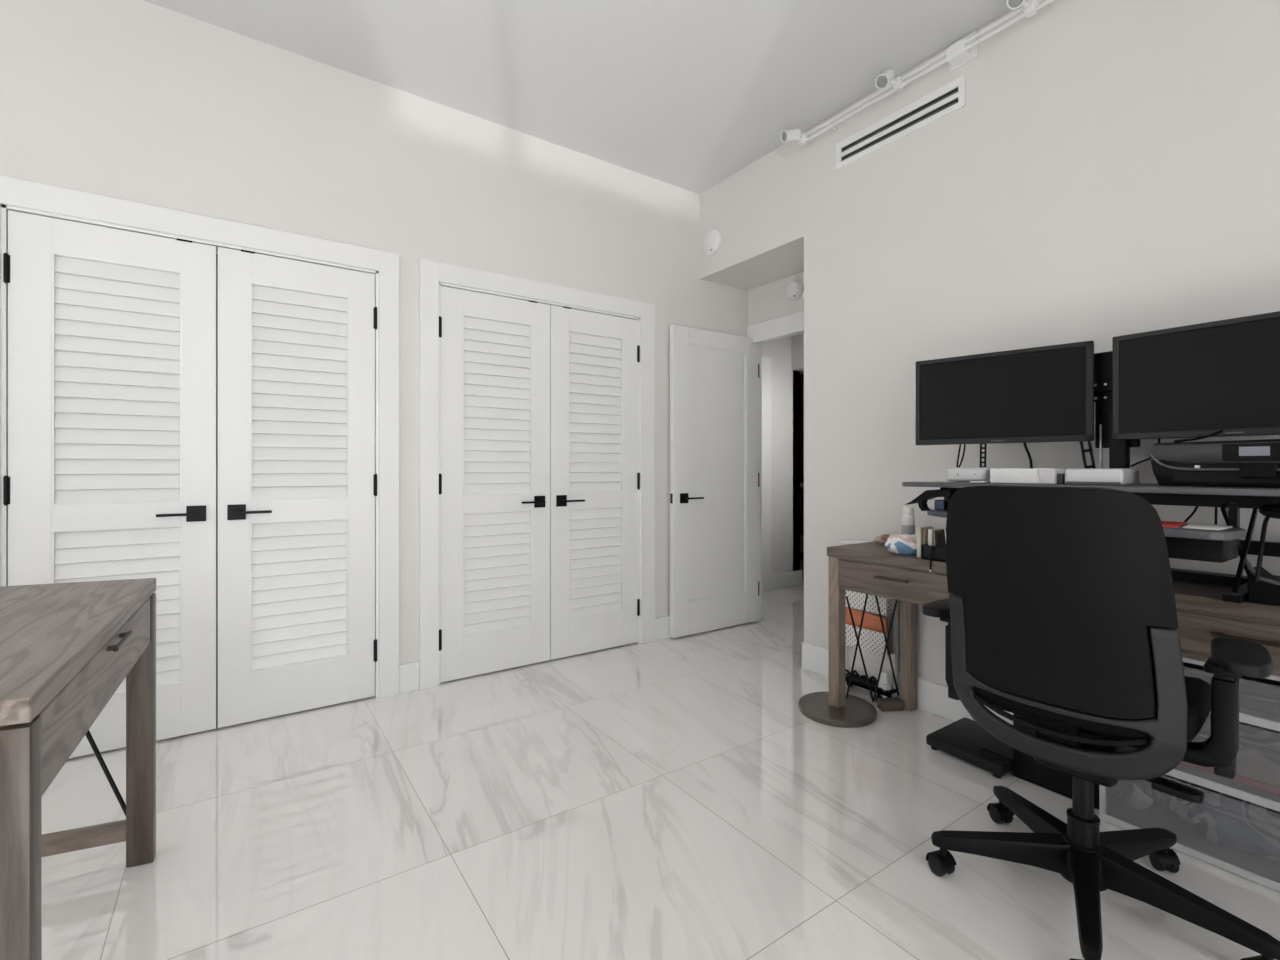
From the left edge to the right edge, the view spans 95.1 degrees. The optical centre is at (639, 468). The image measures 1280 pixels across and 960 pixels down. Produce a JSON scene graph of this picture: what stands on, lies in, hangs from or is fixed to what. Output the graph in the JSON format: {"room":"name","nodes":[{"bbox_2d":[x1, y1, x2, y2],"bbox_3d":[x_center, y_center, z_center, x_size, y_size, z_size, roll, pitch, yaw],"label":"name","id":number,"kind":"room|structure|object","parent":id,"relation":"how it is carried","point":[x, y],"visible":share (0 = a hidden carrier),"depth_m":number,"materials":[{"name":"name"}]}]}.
{"room":"home office","nodes":[
{"label":"home office","id":0,"kind":"room"},
{"bbox_2d":[0,0,747,663],"bbox_3d":[-1.573,-0.379,2.671,5.878,2.958,0.120,0,0,-35],"label":"wall","id":1,"kind":"structure","parent":0,"point":[140,101],"depth_m":2.73,"materials":[{"name":"paint"}]},
{"bbox_2d":[3,210,215,758],"bbox_3d":[-2.027,0.077,2.268,0.622,2.027,0.094,0,0,-35],"label":"door","id":2,"kind":"structure","parent":1,"relation":"in","point":[111,475],"depth_m":2.29,"materials":[{"name":"white wood"}]},
{"bbox_2d":[0,175,398,697],"bbox_3d":[-1.807,0.027,2.497,1.445,2.146,0.140,0,0,-35],"label":"trim","id":3,"kind":"structure","parent":1,"relation":"attached to","point":[19,195],"depth_m":2.63,"materials":[{"name":"white paint"}]},
{"bbox_2d":[218,247,376,727],"bbox_3d":[-1.510,0.077,2.626,0.625,2.027,0.094,0,0,-35],"label":"door","id":4,"kind":"structure","parent":1,"relation":"in","point":[297,478],"depth_m":2.62,"materials":[{"name":"white wood"}]},
{"bbox_2d":[439,286,549,681],"bbox_3d":[-0.763,0.077,3.142,0.628,2.027,0.094,0,0,-35],"label":"door","id":5,"kind":"structure","parent":1,"relation":"in","point":[494,475],"depth_m":3.15,"materials":[{"name":"white wood"}]},
{"bbox_2d":[399,616,670,693],"bbox_3d":[-1.591,1.030,2.576,5.740,0.140,0.016,0,0,-35],"label":"baseboard","id":6,"kind":"structure","parent":1,"relation":"attached to","point":[408,672],"depth_m":2.90,"materials":[{"name":"white paint"}]},
{"bbox_2d":[419,258,654,689],"bbox_3d":[-0.538,0.027,3.375,1.449,2.146,0.140,0,0,-35],"label":"trim","id":7,"kind":"structure","parent":1,"relation":"attached to","point":[433,275],"depth_m":3.03,"materials":[{"name":"white paint"}]},
{"bbox_2d":[550,305,639,659],"bbox_3d":[-0.248,0.077,3.498,0.616,2.027,0.094,0,0,-35],"label":"door","id":8,"kind":"structure","parent":1,"relation":"in","point":[595,357],"depth_m":3.50,"materials":[{"name":"white wood"}]},
{"bbox_2d":[670,324,758,637],"bbox_3d":[0.539,0.082,3.968,0.780,2.016,0.098,0,0,-35],"label":"door","id":9,"kind":"structure","parent":1,"relation":"in","point":[714,376],"depth_m":3.96,"materials":[{"name":"white wood"}]},
{"bbox_2d":[143,0,1026,193],"bbox_3d":[-0.391,-1.918,0.771,5.860,0.120,5.350,0,0,-35],"label":"ceiling","id":10,"kind":"structure","parent":0,"point":[688,95],"depth_m":2.63,"materials":[{"name":"paint"}]},
{"bbox_2d":[780,0,1053,145],"bbox_3d":[1.595,-1.794,2.072,0.193,0.122,2.729,0,0,-35],"label":"track light","id":11,"kind":"object","parent":10,"relation":"attached to","point":[965,49],"visible":1,"depth_m":2.55,"materials":[{"name":"white plastic"}]},
{"bbox_2d":[42,559,1279,959],"bbox_3d":[0.891,1.160,2.996,10.300,0.120,7.350,0,0,-35],"label":"floor","id":12,"kind":"structure","parent":0,"point":[671,798],"depth_m":1.74,"materials":[{"name":"stone"}]},
{"bbox_2d":[0,578,155,959],"bbox_3d":[-1.369,0.706,1.134,0.578,0.788,1.129,0,0,-32],"label":"writing desk","id":13,"kind":"object","parent":12,"relation":"on","point":[66,649],"visible":1,"depth_m":1.07,"materials":[{"name":"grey wood"}]},
{"bbox_2d":[800,374,803,559],"bbox_3d":[2.182,-0.025,7.080,0.530,2.250,1.340,0,0,-35],"label":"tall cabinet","id":14,"kind":"object","parent":12,"relation":"on","point":[801,375],"visible":0.02,"depth_m":7.09,"materials":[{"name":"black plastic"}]},
{"bbox_2d":[799,691,876,727],"bbox_3d":[0.891,1.085,2.646,0.336,0.030,0.336,0,0,-35],"label":"round base","id":15,"kind":"object","parent":12,"relation":"on","point":[857,712],"visible":0.9,"depth_m":2.58,"materials":[{"name":"wood"}]},
{"bbox_2d":[846,590,897,702],"bbox_3d":[1.094,0.800,2.841,0.110,0.600,0.285,0,0,-35],"label":"storage cart","id":16,"kind":"object","parent":12,"relation":"on","point":[872,643],"visible":0.38,"depth_m":2.79,"materials":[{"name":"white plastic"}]},
{"bbox_2d":[846,669,876,683],"bbox_3d":[1.071,1.010,2.851,0.038,0.042,0.201,0,0,-35],"label":"cable bundle","id":17,"kind":"object","parent":16,"relation":"on","point":[847,671],"visible":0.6,"depth_m":2.83,"materials":[{"name":"black plastic"}]},
{"bbox_2d":[846,590,886,614],"bbox_3d":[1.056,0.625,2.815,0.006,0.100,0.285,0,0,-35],"label":"basket","id":18,"kind":"object","parent":16,"relation":"on","point":[856,599],"depth_m":2.78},
{"bbox_2d":[846,624,886,655],"bbox_3d":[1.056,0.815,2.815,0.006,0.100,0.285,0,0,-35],"label":"basket","id":19,"kind":"object","parent":16,"relation":"on","point":[871,641],"depth_m":2.78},
{"bbox_2d":[846,607,887,653],"bbox_3d":[1.081,0.774,2.824,0.007,0.178,0.248,0,0,-35],"label":"folder","id":20,"kind":"object","parent":16,"relation":"in","point":[872,622],"visible":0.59,"depth_m":2.80,"materials":[{"name":"orange paper"}]},
{"bbox_2d":[846,673,896,695],"bbox_3d":[1.094,1.038,2.841,0.098,0.025,0.285,0,0,-35],"label":"tray","id":21,"kind":"object","parent":16,"relation":"on","point":[862,683],"depth_m":2.79,"materials":[{"name":"black plastic"}]},
{"bbox_2d":[846,598,897,615],"bbox_3d":[1.094,0.600,2.841,0.098,0.159,0.285,0,0,-35],"label":"basket","id":22,"kind":"object","parent":16,"relation":"on","point":[886,605],"depth_m":2.76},
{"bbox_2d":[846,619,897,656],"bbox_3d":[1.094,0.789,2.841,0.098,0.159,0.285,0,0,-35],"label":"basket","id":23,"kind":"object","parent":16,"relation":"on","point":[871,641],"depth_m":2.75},
{"bbox_2d":[853,608,892,653],"bbox_3d":[1.104,0.772,2.826,0.007,0.183,0.250,0,0,-35],"label":"folder","id":24,"kind":"object","parent":16,"relation":"in","point":[888,618],"visible":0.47,"depth_m":2.73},
{"bbox_2d":[878,669,890,689],"bbox_3d":[1.147,0.992,2.744,0.045,0.084,0.045,0,0,-35],"label":"box","id":25,"kind":"object","parent":16,"relation":"in","point":[885,678],"visible":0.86,"depth_m":2.73,"materials":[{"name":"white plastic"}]},
{"bbox_2d":[926,717,1012,777],"bbox_3d":[1.322,1.074,2.266,0.321,0.052,0.291,0,0,-35],"label":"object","id":26,"kind":"object","parent":12,"relation":"on","point":[963,739],"visible":0.73,"depth_m":2.23,"materials":[{"name":"black plastic"}]},
{"bbox_2d":[827,541,1279,711],"bbox_3d":[1.460,0.728,2.074,0.408,0.745,1.647,0,0,-35],"label":"computer desk","id":27,"kind":"object","parent":12,"relation":"on","point":[1203,616],"visible":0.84,"depth_m":2.38,"materials":[{"name":"brown wood"}]},
{"bbox_2d":[840,539,871,543],"bbox_3d":[1.080,0.366,2.901,0.092,0.014,0.140,0,0,-35],"label":"paper stack","id":28,"kind":"object","parent":27,"relation":"on","point":[847,541],"visible":0.56,"depth_m":2.90,"materials":[{"name":"white paper"}]},
{"bbox_2d":[874,534,890,544],"bbox_3d":[1.174,0.330,2.725,0.172,0.049,0.084,0,0,42],"label":"pouch","id":29,"kind":"object","parent":27,"relation":"on","point":[881,539],"visible":0.39,"depth_m":2.72,"materials":[{"name":"pink fabric"}]},
{"bbox_2d":[885,534,916,554],"bbox_3d":[1.110,0.313,2.443,0.167,0.083,0.115,0,0,16],"label":"packet","id":30,"kind":"object","parent":27,"relation":"on","point":[905,544],"visible":0.74,"depth_m":2.41,"materials":[{"name":"plastic"}]},
{"bbox_2d":[901,506,914,534],"bbox_3d":[1.182,0.261,2.576,0.056,0.187,0.056,0,0,-35],"label":"bottle","id":31,"kind":"object","parent":27,"relation":"on","point":[908,518],"visible":0.73,"depth_m":2.56,"materials":[{"name":"white plastic"}]},
{"bbox_2d":[917,526,932,556],"bbox_3d":[1.149,0.295,2.360,0.090,0.118,0.016,0,0,-35],"label":"notebook","id":32,"kind":"object","parent":27,"relation":"on","point":[920,530],"visible":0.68,"depth_m":2.33,"materials":[{"name":"beige paper"}]},
{"bbox_2d":[924,528,935,543],"bbox_3d":[1.164,0.298,2.346,0.090,0.112,0.005,0,0,-35],"label":"notebook","id":33,"kind":"object","parent":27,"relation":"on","point":[925,530],"visible":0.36,"depth_m":2.33,"materials":[{"name":"beige paper"}]},
{"bbox_2d":[929,547,932,571],"bbox_3d":[1.121,0.350,2.251,0.022,0.095,0.008,0,0,-35],"label":"charging cable","id":34,"kind":"object","parent":27,"relation":"hanging from","point":[930,570],"visible":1,"depth_m":2.25,"materials":[{"name":"black plastic"}]},
{"bbox_2d":[922,530,945,561],"bbox_3d":[1.201,0.286,2.275,0.134,0.135,0.143,0,0,-35],"label":"desk organizer","id":35,"kind":"object","parent":27,"relation":"on","point":[939,551],"visible":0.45,"depth_m":2.25,"materials":[{"name":"black plastic"}]},
{"bbox_2d":[922,544,945,561],"bbox_3d":[1.189,0.327,2.291,0.132,0.055,0.103,0,0,-35],"label":"tray","id":36,"kind":"object","parent":35,"relation":"on","point":[939,551],"depth_m":2.25,"materials":[{"name":"black plastic"}]},
{"bbox_2d":[928,528,943,545],"bbox_3d":[1.178,0.294,2.327,0.090,0.108,0.016,0,0,-35],"label":"notebook","id":37,"kind":"object","parent":35,"relation":"in","point":[930,531],"visible":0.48,"depth_m":2.30,"materials":[{"name":"paper"}]},
{"bbox_2d":[934,529,943,545],"bbox_3d":[1.188,0.295,2.313,0.090,0.106,0.006,0,0,-35],"label":"notebook","id":38,"kind":"object","parent":35,"relation":"in","point":[936,532],"visible":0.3,"depth_m":2.29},
{"bbox_2d":[902,482,1279,603],"bbox_3d":[1.424,0.202,1.846,0.592,0.304,1.093,0,0,-35],"label":"desk riser","id":39,"kind":"object","parent":27,"relation":"on","point":[1219,546],"visible":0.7,"depth_m":1.56,"materials":[{"name":"grey laminate"}]},
{"bbox_2d":[918,481,954,481],"bbox_3d":[1.092,0.048,2.161,0.104,0.002,0.078,0,0,-21],"label":"paper sheet","id":40,"kind":"object","parent":39,"relation":"on","point":[918,481],"visible":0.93,"depth_m":2.13,"materials":[{"name":"white paper"}]},
{"bbox_2d":[934,499,947,509],"bbox_3d":[1.115,0.133,2.144,0.040,0.036,0.055,0,0,-35],"label":"box","id":41,"kind":"object","parent":39,"relation":"on","point":[938,504],"visible":0.62,"depth_m":2.14,"materials":[{"name":"blue plastic"}]},
{"bbox_2d":[944,518,945,539],"bbox_3d":[1.153,0.273,2.181,0.033,0.336,0.008,0,0,37],"label":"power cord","id":42,"kind":"object","parent":39,"relation":"hanging from","point":[944,518],"visible":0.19,"depth_m":2.19,"materials":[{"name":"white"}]},
{"bbox_2d":[947,467,999,481],"bbox_3d":[1.238,0.022,2.169,0.131,0.052,0.140,0,0,-35],"label":"computer","id":43,"kind":"object","parent":39,"relation":"on","point":[957,474],"visible":0.77,"depth_m":2.12,"materials":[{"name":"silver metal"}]},
{"bbox_2d":[970,480,989,482],"bbox_3d":[1.197,0.043,2.039,0.083,0.012,0.035,0,0,-7],"label":"power cord","id":44,"kind":"object","parent":39,"relation":"on","point":[988,480],"visible":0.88,"depth_m":2.02,"materials":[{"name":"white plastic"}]},
{"bbox_2d":[990,469,1064,483],"bbox_3d":[1.290,0.024,1.952,0.090,0.048,0.190,0,0,-35],"label":"product box","id":45,"kind":"object","parent":39,"relation":"on","point":[1038,476],"visible":0.97,"depth_m":1.92,"materials":[{"name":"white cardboard"}]},
{"bbox_2d":[1057,474,1064,483],"bbox_3d":[1.338,0.032,1.858,0.020,0.032,0.015,0,0,-35],"label":"plug adapter","id":46,"kind":"object","parent":39,"relation":"on","point":[1060,477],"visible":0.96,"depth_m":1.85,"materials":[{"name":"black plastic"}]},
{"bbox_2d":[927,510,1245,562],"bbox_3d":[1.253,0.192,1.786,0.242,0.080,0.829,0,0,-35],"label":"keyboard tray","id":47,"kind":"object","parent":39,"relation":"on","point":[1219,546],"depth_m":1.46,"materials":[{"name":"black plastic"}]},
{"bbox_2d":[1065,469,1138,484],"bbox_3d":[1.427,0.024,1.808,0.150,0.048,0.148,0,0,-35],"label":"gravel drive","id":48,"kind":"object","parent":39,"relation":"on","point":[1072,476],"visible":1,"depth_m":1.76,"materials":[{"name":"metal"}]},
{"bbox_2d":[1094,351,1139,483],"bbox_3d":[1.577,-0.173,1.944,0.112,0.444,0.620,0,0,-35],"label":"monitor stand","id":49,"kind":"object","parent":39,"relation":"on","point":[1119,450],"visible":0.37,"depth_m":1.98,"materials":[{"name":"black metal"}]},
{"bbox_2d":[916,341,1093,444],"bbox_3d":[1.328,-0.261,2.169,0.565,0.335,0.063,0,0,43],"label":"monitor","id":50,"kind":"object","parent":49,"relation":"attached to","point":[1044,393],"visible":1,"depth_m":2.12,"materials":[{"name":"black plastic"}]},
{"bbox_2d":[956,444,965,466],"bbox_3d":[1.271,-0.055,2.315,0.014,0.111,0.042,0,0,-19],"label":"power cord","id":51,"kind":"object","parent":50,"relation":"hanging from","point":[960,444],"visible":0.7,"depth_m":2.32,"materials":[{"name":"black plastic"}]},
{"bbox_2d":[980,444,986,466],"bbox_3d":[1.321,-0.033,2.252,0.004,0.171,0.025,0,0,-35],"label":"strap","id":52,"kind":"object","parent":50,"relation":"hanging from","point":[981,447],"visible":0.46,"depth_m":2.25,"materials":[{"name":"black plastic"}]},
{"bbox_2d":[1023,443,1032,468],"bbox_3d":[1.404,-0.032,2.119,0.033,0.157,0.010,0,0,20],"label":"power cord","id":53,"kind":"object","parent":50,"relation":"hanging from","point":[1025,445],"visible":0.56,"depth_m":2.11,"materials":[{"name":"black plastic"}]},
{"bbox_2d":[1080,441,1095,468],"bbox_3d":[1.516,-0.033,1.978,0.004,0.178,0.054,0,0,-35],"label":"strap","id":54,"kind":"object","parent":50,"relation":"hanging from","point":[1090,450],"visible":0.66,"depth_m":1.98,"materials":[{"name":"black plastic"}]},
{"bbox_2d":[1131,458,1150,466],"bbox_3d":[1.633,-0.026,1.875,0.012,0.043,0.112,0,0,-14],"label":"power cord","id":55,"kind":"object","parent":49,"relation":"attached to","point":[1147,458],"visible":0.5,"depth_m":1.90,"materials":[{"name":"black plastic"}]},
{"bbox_2d":[1112,311,1279,439],"bbox_3d":[1.715,-0.261,1.683,0.063,0.335,0.565,0,0,-33],"label":"monitor","id":56,"kind":"object","parent":49,"relation":"attached to","point":[1202,379],"visible":1,"depth_m":1.73,"materials":[{"name":"black plastic"}]},
{"bbox_2d":[1161,521,1185,527],"bbox_3d":[1.384,0.149,1.625,0.170,0.004,0.205,0,0,-35],"label":"notebook","id":57,"kind":"object","parent":39,"relation":"on","point":[1172,524],"visible":0.36,"depth_m":1.54,"materials":[{"name":"red paper"}]},
{"bbox_2d":[1184,506,1197,521],"bbox_3d":[1.658,0.164,1.774,0.084,0.130,0.010,0,0,-8],"label":"power cord","id":58,"kind":"object","parent":39,"relation":"hanging from","point":[1196,507],"visible":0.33,"depth_m":1.77,"materials":[{"name":"black plastic"}]},
{"bbox_2d":[1183,523,1232,529],"bbox_3d":[1.462,0.150,1.515,0.165,0.002,0.085,0,0,-35],"label":"paper sheet","id":59,"kind":"object","parent":39,"relation":"on","point":[1192,525],"visible":1,"depth_m":1.50,"materials":[{"name":"white paper"}]},
{"bbox_2d":[1148,439,1279,487],"bbox_3d":[1.704,-0.014,1.601,0.310,0.126,0.421,0,0,-35],"label":"printer","id":60,"kind":"object","parent":39,"relation":"on","point":[1236,463],"visible":1,"depth_m":1.58,"materials":[{"name":"black plastic"}]},
{"bbox_2d":[1174,429,1222,442],"bbox_3d":[1.621,-0.094,1.702,0.120,0.038,0.018,0,0,12],"label":"power cord","id":61,"kind":"object","parent":60,"relation":"on","point":[1221,430],"visible":0.99,"depth_m":1.70,"materials":[{"name":"black plastic"}]},
{"bbox_2d":[1173,472,1279,482],"bbox_3d":[1.605,0.024,1.513,0.006,0.028,0.340,0,0,-35],"label":"paper tray","id":62,"kind":"object","parent":60,"relation":"on","point":[1178,477],"depth_m":1.58,"materials":[{"name":"black plastic"}]},
{"bbox_2d":[1214,507,1217,524],"bbox_3d":[1.705,0.155,1.732,0.006,0.110,0.007,0,0,-35],"label":"power cord","id":63,"kind":"object","parent":39,"relation":"hanging from","point":[1216,508],"visible":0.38,"depth_m":1.73,"materials":[{"name":"black plastic"}]},
{"bbox_2d":[1246,504,1279,605],"bbox_3d":[1.635,0.221,1.493,0.286,0.266,0.133,0,0,-35],"label":"headphones","id":64,"kind":"object","parent":27,"relation":"on","point":[1263,587],"visible":1,"depth_m":1.52,"materials":[{"name":"black plastic"}]},
{"bbox_2d":[1013,713,1127,808],"bbox_3d":[1.510,0.884,2.057,0.262,0.429,0.258,0,0,-35],"label":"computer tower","id":65,"kind":"object","parent":12,"relation":"on","point":[1025,767],"visible":0.25,"depth_m":2.01,"materials":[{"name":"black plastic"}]},
{"bbox_2d":[1022,716,1033,722],"bbox_3d":[1.404,0.820,1.982,0.002,0.160,0.200,0,0,-35],"label":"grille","id":66,"kind":"object","parent":65,"relation":"attached to","point":[1023,717],"depth_m":2.05,"materials":[{"name":"black plastic"}]},
{"bbox_2d":[922,485,1279,959],"bbox_3d":[1.130,0.570,1.520,0.680,1.060,0.664,0,0,-2],"label":"office chair","id":67,"kind":"object","parent":12,"relation":"on","point":[1060,612],"visible":1,"depth_m":1.34,"materials":[{"name":"plastic"}]},
{"bbox_2d":[926,850,956,867],"bbox_3d":[0.819,1.061,1.590,0.047,0.036,0.059,0,0,-18],"label":"hood","id":68,"kind":"object","parent":67,"relation":"attached to","point":[938,858],"depth_m":1.58,"materials":[{"name":"black plastic"}]},
{"bbox_2d":[987,803,1014,815],"bbox_3d":[1.122,1.061,1.819,0.047,0.036,0.059,0,0,-6],"label":"hood","id":69,"kind":"object","parent":67,"relation":"attached to","point":[995,809],"depth_m":1.80,"materials":[{"name":"black plastic"}]},
{"bbox_2d":[1146,626,1155,716],"bbox_3d":[0.963,0.298,1.384,0.181,0.505,0.439,0,0,-40],"label":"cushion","id":70,"kind":"object","parent":67,"relation":"on","point":[1150,630],"depth_m":1.26,"materials":[{"name":"black fabric"}]},
{"bbox_2d":[1156,849,1180,864],"bbox_3d":[1.435,1.061,1.603,0.047,0.036,0.059,0,0,14],"label":"hood","id":71,"kind":"object","parent":67,"relation":"attached to","point":[1166,856],"depth_m":1.58,"materials":[{"name":"black plastic"}]},
{"bbox_2d":[1240,955,1260,959],"bbox_3d":[1.322,1.061,1.240,0.047,0.036,0.059,0,0,-10],"label":"hood","id":72,"kind":"object","parent":67,"relation":"attached to","point":[1258,957],"depth_m":1.25,"materials":[{"name":"black plastic"}]},
{"bbox_2d":[1099,657,1279,891],"bbox_3d":[1.729,0.819,1.692,0.346,0.558,0.563,0,0,-35],"label":"plastic drawer unit","id":73,"kind":"object","parent":12,"relation":"on","point":[1251,866],"visible":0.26,"depth_m":1.65,"materials":[{"name":"grey"}]},
{"bbox_2d":[1130,780,1164,808],"bbox_3d":[1.630,1.020,1.878,0.231,0.094,0.072,0,0,-35],"label":"cloth bundle","id":74,"kind":"object","parent":73,"relation":"in","point":[1143,796],"visible":0.63,"depth_m":1.83,"materials":[{"name":"grey fabric"}]},
{"bbox_2d":[1167,780,1279,860],"bbox_3d":[1.746,0.986,1.675,0.248,0.162,0.362,0,0,-35],"label":"plastic bag","id":75,"kind":"object","parent":73,"relation":"in","point":[1225,820],"visible":0.62,"depth_m":1.63,"materials":[{"name":"clear plastic"}]},
{"bbox_2d":[1180,761,1279,794],"bbox_3d":[1.739,0.849,1.691,0.270,0.022,0.460,0,0,-35],"label":"folder","id":76,"kind":"object","parent":73,"relation":"in","point":[1240,779],"visible":0.03,"depth_m":1.59,"materials":[{"name":"grey plastic"}]},
{"bbox_2d":[1191,714,1279,786],"bbox_3d":[1.731,0.796,1.685,0.270,0.082,0.420,0,0,-35],"label":"paper stack","id":77,"kind":"object","parent":76,"relation":"on","point":[1258,755],"visible":0.33,"depth_m":1.59,"materials":[{"name":"white paper"}]},
{"bbox_2d":[1183,662,1279,715],"bbox_3d":[1.739,0.620,1.691,0.270,0.064,0.460,0,0,-35],"label":"case","id":78,"kind":"object","parent":73,"relation":"in","point":[1258,694],"visible":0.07,"depth_m":1.58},
{"bbox_2d":[762,337,799,573],"bbox_3d":[0.456,-0.260,5.981,1.220,2.720,1.945,0,0,-35],"label":"wall","id":79,"kind":"structure","parent":0,"point":[785,381],"depth_m":5.41,"materials":[{"name":"paint"}]},
{"bbox_2d":[762,356,771,591],"bbox_3d":[1.132,0.050,5.255,0.126,2.100,0.018,0,0,-35],"label":"trim","id":80,"kind":"structure","parent":79,"relation":"attached to","point":[766,361],"depth_m":5.25,"materials":[{"name":"white paint"}]},
{"bbox_2d":[772,570,801,589],"bbox_3d":[0.972,1.030,5.267,1.216,0.140,0.216,0,0,-35],"label":"baseboard","id":81,"kind":"structure","parent":79,"relation":"attached to","point":[793,578],"depth_m":5.40,"materials":[{"name":"white paint"}]},
{"bbox_2d":[791,333,803,370],"bbox_3d":[2.339,-0.260,4.243,0.140,2.720,3.055,0,0,-35],"label":"wall","id":82,"kind":"structure","parent":0,"point":[797,341],"depth_m":5.40,"materials":[{"name":"paint"}]},
{"bbox_2d":[700,0,1279,685],"bbox_3d":[1.992,-0.379,2.176,0.578,2.958,4.750,0,0,-35],"label":"wall","id":83,"kind":"structure","parent":0,"point":[1108,169],"depth_m":2.38,"materials":[{"name":"paint"}]},
{"bbox_2d":[703,229,721,254],"bbox_3d":[0.468,-1.488,3.838,0.038,0.166,0.166,0,0,-35],"label":"smoke detector","id":84,"kind":"object","parent":83,"relation":"attached to","point":[712,241],"visible":1,"depth_m":3.81,"materials":[{"name":"white plastic"}]},
{"bbox_2d":[705,234,713,247],"bbox_3d":[0.456,-1.488,3.830,0.010,0.083,0.083,0,0,-35],"label":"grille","id":85,"kind":"object","parent":84,"relation":"attached to","point":[709,238],"depth_m":3.82,"materials":[{"name":"white paint"}]},
{"bbox_2d":[746,311,803,618],"bbox_3d":[1.074,0.039,3.891,0.138,2.122,0.885,0,0,-35],"label":"trim","id":86,"kind":"structure","parent":83,"relation":"attached to","point":[790,325],"depth_m":4.14,"materials":[{"name":"white paint"}]},
{"bbox_2d":[787,280,803,299],"bbox_3d":[1.015,-1.177,3.848,0.043,0.124,0.124,0,0,-35],"label":"smoke detector","id":87,"kind":"object","parent":83,"relation":"attached to","point":[795,289],"visible":1,"depth_m":3.82,"materials":[{"name":"white plastic"}]},
{"bbox_2d":[789,284,795,293],"bbox_3d":[1.002,-1.177,3.839,0.011,0.062,0.062,0,0,-35],"label":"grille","id":88,"kind":"object","parent":87,"relation":"attached to","point":[792,287],"depth_m":3.83,"materials":[{"name":"white paint"}]},
{"bbox_2d":[836,75,965,169],"bbox_3d":[1.212,-1.627,2.787,0.010,0.131,0.655,0,0,-35],"label":"air vent","id":89,"kind":"object","parent":83,"relation":"in","point":[950,97],"visible":1,"depth_m":2.74,"materials":[{"name":"white plastic"}]},
{"bbox_2d":[800,641,1180,783],"bbox_3d":[2.175,1.030,1.774,0.454,0.140,3.881,0,0,-35],"label":"baseboard","id":90,"kind":"structure","parent":83,"relation":"attached to","point":[932,697],"depth_m":2.64,"materials":[{"name":"white paint"}]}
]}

